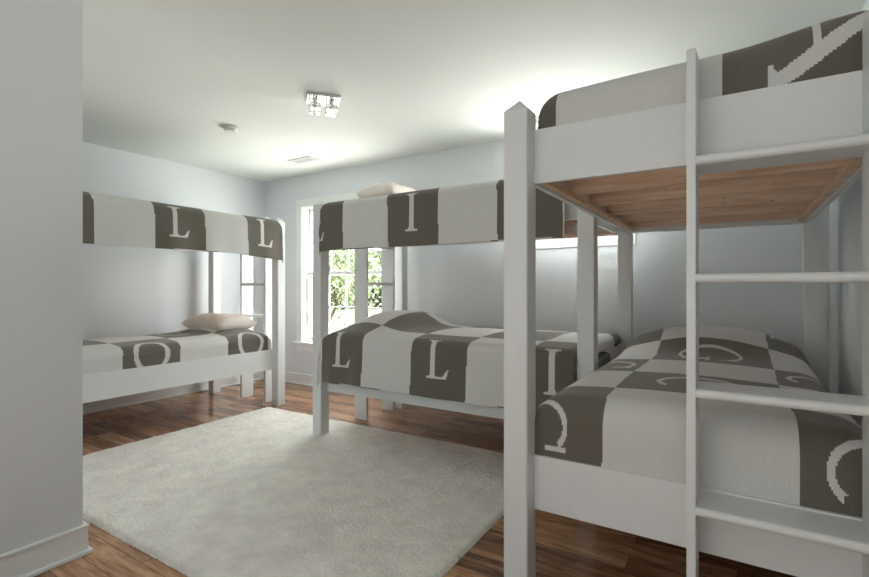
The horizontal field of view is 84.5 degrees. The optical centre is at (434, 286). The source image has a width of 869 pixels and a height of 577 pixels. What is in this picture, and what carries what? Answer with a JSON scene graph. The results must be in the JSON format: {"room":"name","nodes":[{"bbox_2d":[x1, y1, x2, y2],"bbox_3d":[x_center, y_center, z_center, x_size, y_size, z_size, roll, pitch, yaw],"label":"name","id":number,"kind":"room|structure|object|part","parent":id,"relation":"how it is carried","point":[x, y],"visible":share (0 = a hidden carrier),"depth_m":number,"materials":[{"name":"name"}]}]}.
{"room":"dormitory","nodes":[
{"label":"dormitory","id":0,"kind":"room"},
{"bbox_2d":[0,0,42,554],"bbox_3d":[-2.374,-0.080,0.848,0.140,2.466,2.695,0,0,32],"label":"wall","id":1,"kind":"structure","parent":0,"point":[21,21],"depth_m":1.89,"materials":[{"name":"paint"}]},
{"bbox_2d":[0,523,92,576],"bbox_3d":[-2.257,1.090,0.874,0.030,0.126,2.865,0,0,32],"label":"baseboard","id":2,"kind":"structure","parent":1,"relation":"attached to","point":[41,556],"depth_m":1.94,"materials":[{"name":"paint"}]},
{"bbox_2d":[43,0,82,538],"bbox_3d":[-2.663,-0.080,2.708,2.616,2.466,0.140,0,0,32],"label":"wall","id":3,"kind":"structure","parent":0,"point":[62,19],"depth_m":2.00,"materials":[{"name":"paint"}]},
{"bbox_2d":[83,142,264,338],"bbox_3d":[-2.987,-0.080,4.774,0.140,2.466,3.287,0,0,32],"label":"wall","id":4,"kind":"structure","parent":0,"point":[128,291],"depth_m":4.87,"materials":[{"name":"paint"}]},
{"bbox_2d":[83,371,263,414],"bbox_3d":[-2.915,1.090,4.729,0.030,0.126,3.007,0,0,32],"label":"baseboard","id":5,"kind":"structure","parent":4,"relation":"attached to","point":[107,404],"depth_m":4.85,"materials":[{"name":"paint"}]},
{"bbox_2d":[34,379,796,576],"bbox_3d":[-1.358,1.213,2.067,5.786,0.120,6.122,0,0,32],"label":"floor","id":6,"kind":"structure","parent":0,"point":[565,546],"depth_m":2.27,"materials":[{"name":"brown wood"}]},
{"bbox_2d":[83,217,284,405],"bbox_3d":[-2.467,0.227,4.168,1.134,1.852,2.119,0,0,32],"label":"bunk bed","id":7,"kind":"object","parent":6,"relation":"on","point":[117,383],"visible":0.39,"depth_m":4.62,"materials":[{"name":"paint"}]},
{"bbox_3d":[-2.902,-0.471,4.397,0.022,0.195,1.862,0,0,32],"label":"rail","id":8,"kind":"part","parent":7,"relation":"part of","materials":[{"name":"paint"}]},
{"bbox_2d":[83,327,270,374],"bbox_3d":[-2.479,0.527,4.125,0.956,0.298,1.850,0,0,32],"label":"blanket","id":9,"kind":"object","parent":7,"relation":"on","point":[114,353],"visible":0.66,"depth_m":3.89,"materials":[{"name":"white fabric"}]},
{"bbox_3d":[-2.074,0.708,3.873,0.022,0.195,1.862,0,0,32],"label":"rail","id":10,"kind":"part","parent":7,"relation":"part of","materials":[{"name":"paint"}]},
{"bbox_2d":[83,192,283,262],"bbox_3d":[-2.439,-0.449,4.072,1.080,0.438,1.976,0,0,32],"label":"blanket","id":11,"kind":"object","parent":7,"relation":"on","point":[107,219],"visible":0.79,"depth_m":3.73,"materials":[{"name":"white fabric"}]},
{"bbox_3d":[-2.408,0.238,5.239,0.089,1.830,0.089,0,0,32],"label":"post","id":12,"kind":"part","parent":7,"relation":"part of","materials":[{"name":"paint"}]},
{"bbox_2d":[181,313,256,329],"bbox_3d":[-2.134,0.353,4.745,0.620,0.182,0.420,0,0,32],"label":"pillow","id":13,"kind":"object","parent":7,"relation":"on","point":[222,321],"visible":0.78,"depth_m":4.60,"materials":[{"name":"fabric"}]},
{"bbox_3d":[-1.525,0.238,4.680,0.089,1.830,0.089,0,0,32],"label":"post","id":14,"kind":"part","parent":7,"relation":"part of","materials":[{"name":"paint"}]},
{"bbox_2d":[83,407,503,576],"bbox_3d":[-0.910,1.139,2.991,2.781,0.026,1.957,0,0,32],"label":"shag rug","id":15,"kind":"object","parent":6,"relation":"on","point":[257,493],"visible":0.92,"depth_m":2.55,"materials":[{"name":"fabric"}]},
{"bbox_2d":[313,199,617,435],"bbox_3d":[0.225,0.227,3.618,2.195,1.852,1.134,0,0,32],"label":"bunk bed","id":16,"kind":"object","parent":6,"relation":"on","point":[586,228],"visible":0.16,"depth_m":3.64,"materials":[{"name":"paint"}]},
{"bbox_3d":[-0.877,0.238,3.697,0.089,1.830,0.089,0,0,32],"label":"post","id":17,"kind":"part","parent":16,"relation":"part of","materials":[{"name":"paint"}]},
{"bbox_3d":[-0.319,0.238,4.580,0.089,1.830,0.089,0,0,32],"label":"post","id":18,"kind":"part","parent":16,"relation":"part of","materials":[{"name":"paint"}]},
{"bbox_3d":[-0.003,0.708,3.183,1.938,0.195,0.022,0,0,32],"label":"rail","id":19,"kind":"part","parent":16,"relation":"part of","materials":[{"name":"paint"}]},
{"bbox_2d":[319,180,564,252],"bbox_3d":[0.213,-0.448,3.586,1.881,0.421,1.121,0,0,32],"label":"blanket","id":20,"kind":"object","parent":16,"relation":"on","point":[474,212],"visible":0.72,"depth_m":3.10,"materials":[{"name":"white fabric"}]},
{"bbox_2d":[356,182,415,197],"bbox_3d":[-0.334,-0.743,3.962,0.340,0.190,0.600,0,0,26],"label":"pillow","id":21,"kind":"object","parent":20,"relation":"on","point":[377,189],"visible":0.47,"depth_m":3.72,"materials":[{"name":"fabric"}]},
{"bbox_2d":[317,310,620,407],"bbox_3d":[0.251,0.471,3.535,1.974,0.543,1.135,0,0,32],"label":"blanket","id":22,"kind":"object","parent":16,"relation":"on","point":[410,352],"visible":0.82,"depth_m":3.13,"materials":[{"name":"white fabric"}]},
{"bbox_3d":[0.520,-0.471,4.011,1.938,0.195,0.022,0,0,32],"label":"rail","id":23,"kind":"part","parent":16,"relation":"part of","materials":[{"name":"paint"}]},
{"bbox_3d":[-0.003,-0.471,3.183,1.938,0.195,0.022,0,0,32],"label":"rail","id":24,"kind":"part","parent":16,"relation":"part of","materials":[{"name":"paint"}]},
{"bbox_3d":[0.836,0.238,2.613,0.089,1.830,0.089,0,0,32],"label":"post","id":25,"kind":"part","parent":16,"relation":"part of","materials":[{"name":"paint"}]},
{"bbox_3d":[0.259,0.572,3.597,1.870,0.205,0.888,0,0,32],"label":"mattress","id":26,"kind":"part","parent":16,"relation":"part of","materials":[{"name":"white fabric"}]},
{"bbox_3d":[1.088,-0.471,3.072,0.022,0.195,0.956,0,0,32],"label":"rail","id":27,"kind":"part","parent":16,"relation":"part of","materials":[{"name":"paint"}]},
{"bbox_2d":[504,14,868,576],"bbox_3d":[1.261,0.227,2.249,1.153,1.852,2.119,0,0,32],"label":"bunk bed","id":28,"kind":"object","parent":6,"relation":"on","point":[780,154],"visible":0.69,"depth_m":1.58,"materials":[{"name":"paint"}]},
{"bbox_3d":[0.311,0.238,1.742,0.089,1.830,0.089,0,0,32],"label":"post","id":29,"kind":"part","parent":28,"relation":"part of","materials":[{"name":"paint"}]},
{"bbox_3d":[0.860,-0.471,2.549,0.022,0.195,1.862,0,0,32],"label":"rail","id":30,"kind":"part","parent":28,"relation":"part of","materials":[{"name":"paint"}]},
{"bbox_3d":[1.354,0.238,3.391,0.089,1.830,0.089,0,0,32],"label":"post","id":31,"kind":"part","parent":28,"relation":"part of","materials":[{"name":"paint"}]},
{"bbox_3d":[0.770,-0.471,1.490,0.956,0.195,0.022,0,0,32],"label":"rail","id":32,"kind":"part","parent":28,"relation":"part of","materials":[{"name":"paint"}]},
{"bbox_3d":[0.770,0.708,1.490,0.956,0.195,0.022,0,0,32],"label":"rail","id":33,"kind":"part","parent":28,"relation":"part of","materials":[{"name":"paint"}]},
{"bbox_2d":[535,326,861,517],"bbox_3d":[1.261,0.473,2.271,1.000,0.458,1.854,0,0,32],"label":"blanket","id":34,"kind":"object","parent":28,"relation":"on","point":[628,414],"visible":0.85,"depth_m":1.57,"materials":[{"name":"white fabric"}]},
{"bbox_2d":[538,10,868,128],"bbox_3d":[1.263,-0.629,2.274,0.927,0.275,1.858,0,0,32],"label":"blanket","id":35,"kind":"object","parent":28,"relation":"on","point":[831,47],"visible":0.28,"depth_m":1.43,"materials":[{"name":"white fabric"}]},
{"bbox_3d":[1.778,-0.471,3.084,0.956,0.195,0.022,0,0,32],"label":"rail","id":36,"kind":"part","parent":28,"relation":"part of","materials":[{"name":"paint"}]},
{"bbox_3d":[2.237,0.238,2.833,0.089,1.830,0.089,0,0,32],"label":"post","id":37,"kind":"part","parent":28,"relation":"part of","materials":[{"name":"paint"}]},
{"bbox_3d":[1.688,-0.471,2.025,0.022,0.195,1.862,0,0,32],"label":"rail","id":38,"kind":"part","parent":28,"relation":"part of","materials":[{"name":"paint"}]},
{"bbox_2d":[83,0,865,181],"bbox_3d":[-1.358,-1.373,2.067,5.786,0.120,6.122,0,0,32],"label":"ceiling","id":39,"kind":"structure","parent":0,"point":[162,78],"depth_m":2.78,"materials":[{"name":"paint"}]},
{"bbox_2d":[221,124,239,133],"bbox_3d":[-1.676,-1.291,3.935,0.144,0.043,0.144,0,0,32],"label":"smoke detector","id":40,"kind":"object","parent":39,"relation":"attached to","point":[228,128],"visible":1,"depth_m":3.90,"materials":[{"name":"white plastic"}]},
{"bbox_2d":[287,156,319,163],"bbox_3d":[-1.354,-1.307,4.950,0.320,0.010,0.150,0,0,32],"label":"ceiling vent","id":41,"kind":"object","parent":39,"relation":"in","point":[307,159],"visible":1,"depth_m":4.94,"materials":[{"name":"metal"}]},
{"bbox_2d":[306,91,340,116],"bbox_3d":[-0.774,-1.263,3.323,0.224,0.100,0.172,0,0,-18],"label":"ceiling light","id":42,"kind":"object","parent":39,"relation":"attached to","point":[315,100],"visible":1,"depth_m":3.26,"materials":[{"name":"white glass"}]},
{"bbox_3d":[-0.841,-1.250,3.349,0.072,0.074,0.072,0,0,-18],"label":"lamp shade","id":43,"kind":"part","parent":42,"relation":"part of","materials":[{"name":"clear glass"}]},
{"bbox_3d":[-0.813,-1.250,3.263,0.072,0.074,0.072,0,0,-18],"label":"lamp shade","id":44,"kind":"part","parent":42,"relation":"part of","materials":[{"name":"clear glass"}]},
{"bbox_3d":[-0.774,-1.302,3.323,0.224,0.022,0.172,0,0,-18],"label":"mounting plate","id":45,"kind":"part","parent":42,"relation":"part of","materials":[{"name":"silver metal"}]},
{"bbox_3d":[-0.734,-1.250,3.383,0.072,0.074,0.072,0,0,-18],"label":"lamp shade","id":46,"kind":"part","parent":42,"relation":"part of","materials":[{"name":"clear glass"}]},
{"bbox_3d":[-0.707,-1.250,3.297,0.072,0.074,0.072,0,0,-18],"label":"lamp shade","id":47,"kind":"part","parent":42,"relation":"part of","materials":[{"name":"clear glass"}]},
{"bbox_2d":[265,140,828,390],"bbox_3d":[0.240,-0.080,4.595,5.506,2.466,0.140,0,0,32],"label":"wall","id":48,"kind":"structure","parent":0,"point":[458,284],"depth_m":4.01,"materials":[{"name":"paint"}]},
{"bbox_2d":[285,371,312,386],"bbox_3d":[0.195,1.090,4.523,5.506,0.126,0.030,0,0,32],"label":"baseboard","id":49,"kind":"structure","parent":48,"relation":"attached to","point":[290,377],"depth_m":5.66,"materials":[{"name":"paint"}]},
{"bbox_2d":[293,185,404,351],"bbox_3d":[-0.941,-0.136,5.306,1.629,1.778,0.190,0,0,32],"label":"window","id":50,"kind":"structure","parent":48,"relation":"in","point":[304,208],"depth_m":5.65,"materials":[{"name":"paint"}]},
{"bbox_3d":[-0.977,0.701,5.250,1.629,0.105,0.055,0,0,32],"label":"sill","id":51,"kind":"part","parent":50,"relation":"part of","materials":[{"name":"paint"}]},
{"bbox_3d":[-0.908,-0.528,5.358,1.375,0.789,0.032,0,0,32],"label":"sash","id":52,"kind":"part","parent":50,"relation":"part of","materials":[{"name":"paint"}]},
{"bbox_3d":[-0.930,0.230,5.324,1.375,0.808,0.032,0,0,32],"label":"sash","id":53,"kind":"part","parent":50,"relation":"part of","materials":[{"name":"paint"}]},
{"bbox_2d":[536,233,635,248],"bbox_3d":[1.176,-0.764,3.987,0.961,0.881,0.157,0,0,32],"label":"window","id":54,"kind":"structure","parent":48,"relation":"in","point":[604,240],"depth_m":3.94,"materials":[{"name":"paint"}]},
{"bbox_2d":[829,0,868,427],"bbox_3d":[1.028,-0.080,0.558,0.140,2.466,6.122,0,0,32],"label":"wall","id":55,"kind":"structure","parent":0,"point":[845,212],"depth_m":2.56,"materials":[{"name":"paint"}]},
{"label":"outside","id":56,"kind":"structure","parent":0,"visible":0},
{"bbox_2d":[330,309,381,332],"bbox_3d":[14.051,4.253,40.927,100.000,0.200,75.800,0,0,32],"label":"ground","id":57,"kind":"structure","parent":56,"point":[340,321],"depth_m":62.59,"materials":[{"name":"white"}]},
{"bbox_2d":[312,249,379,330],"bbox_3d":[-5.399,-1.335,23.771,5.571,12.046,5.105,0,0,32],"label":"leafy tree","id":58,"kind":"object","parent":57,"relation":"on","point":[370,252],"visible":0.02,"depth_m":23.27,"materials":[{"name":"green plant"}]},
{"bbox_2d":[312,249,381,335],"bbox_3d":[-3.663,0.612,13.564,5.346,7.102,4.716,0,0,8],"label":"leafy tree","id":59,"kind":"object","parent":57,"relation":"on","point":[339,262],"visible":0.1,"depth_m":13.01,"materials":[{"name":"green plant"}]}
]}

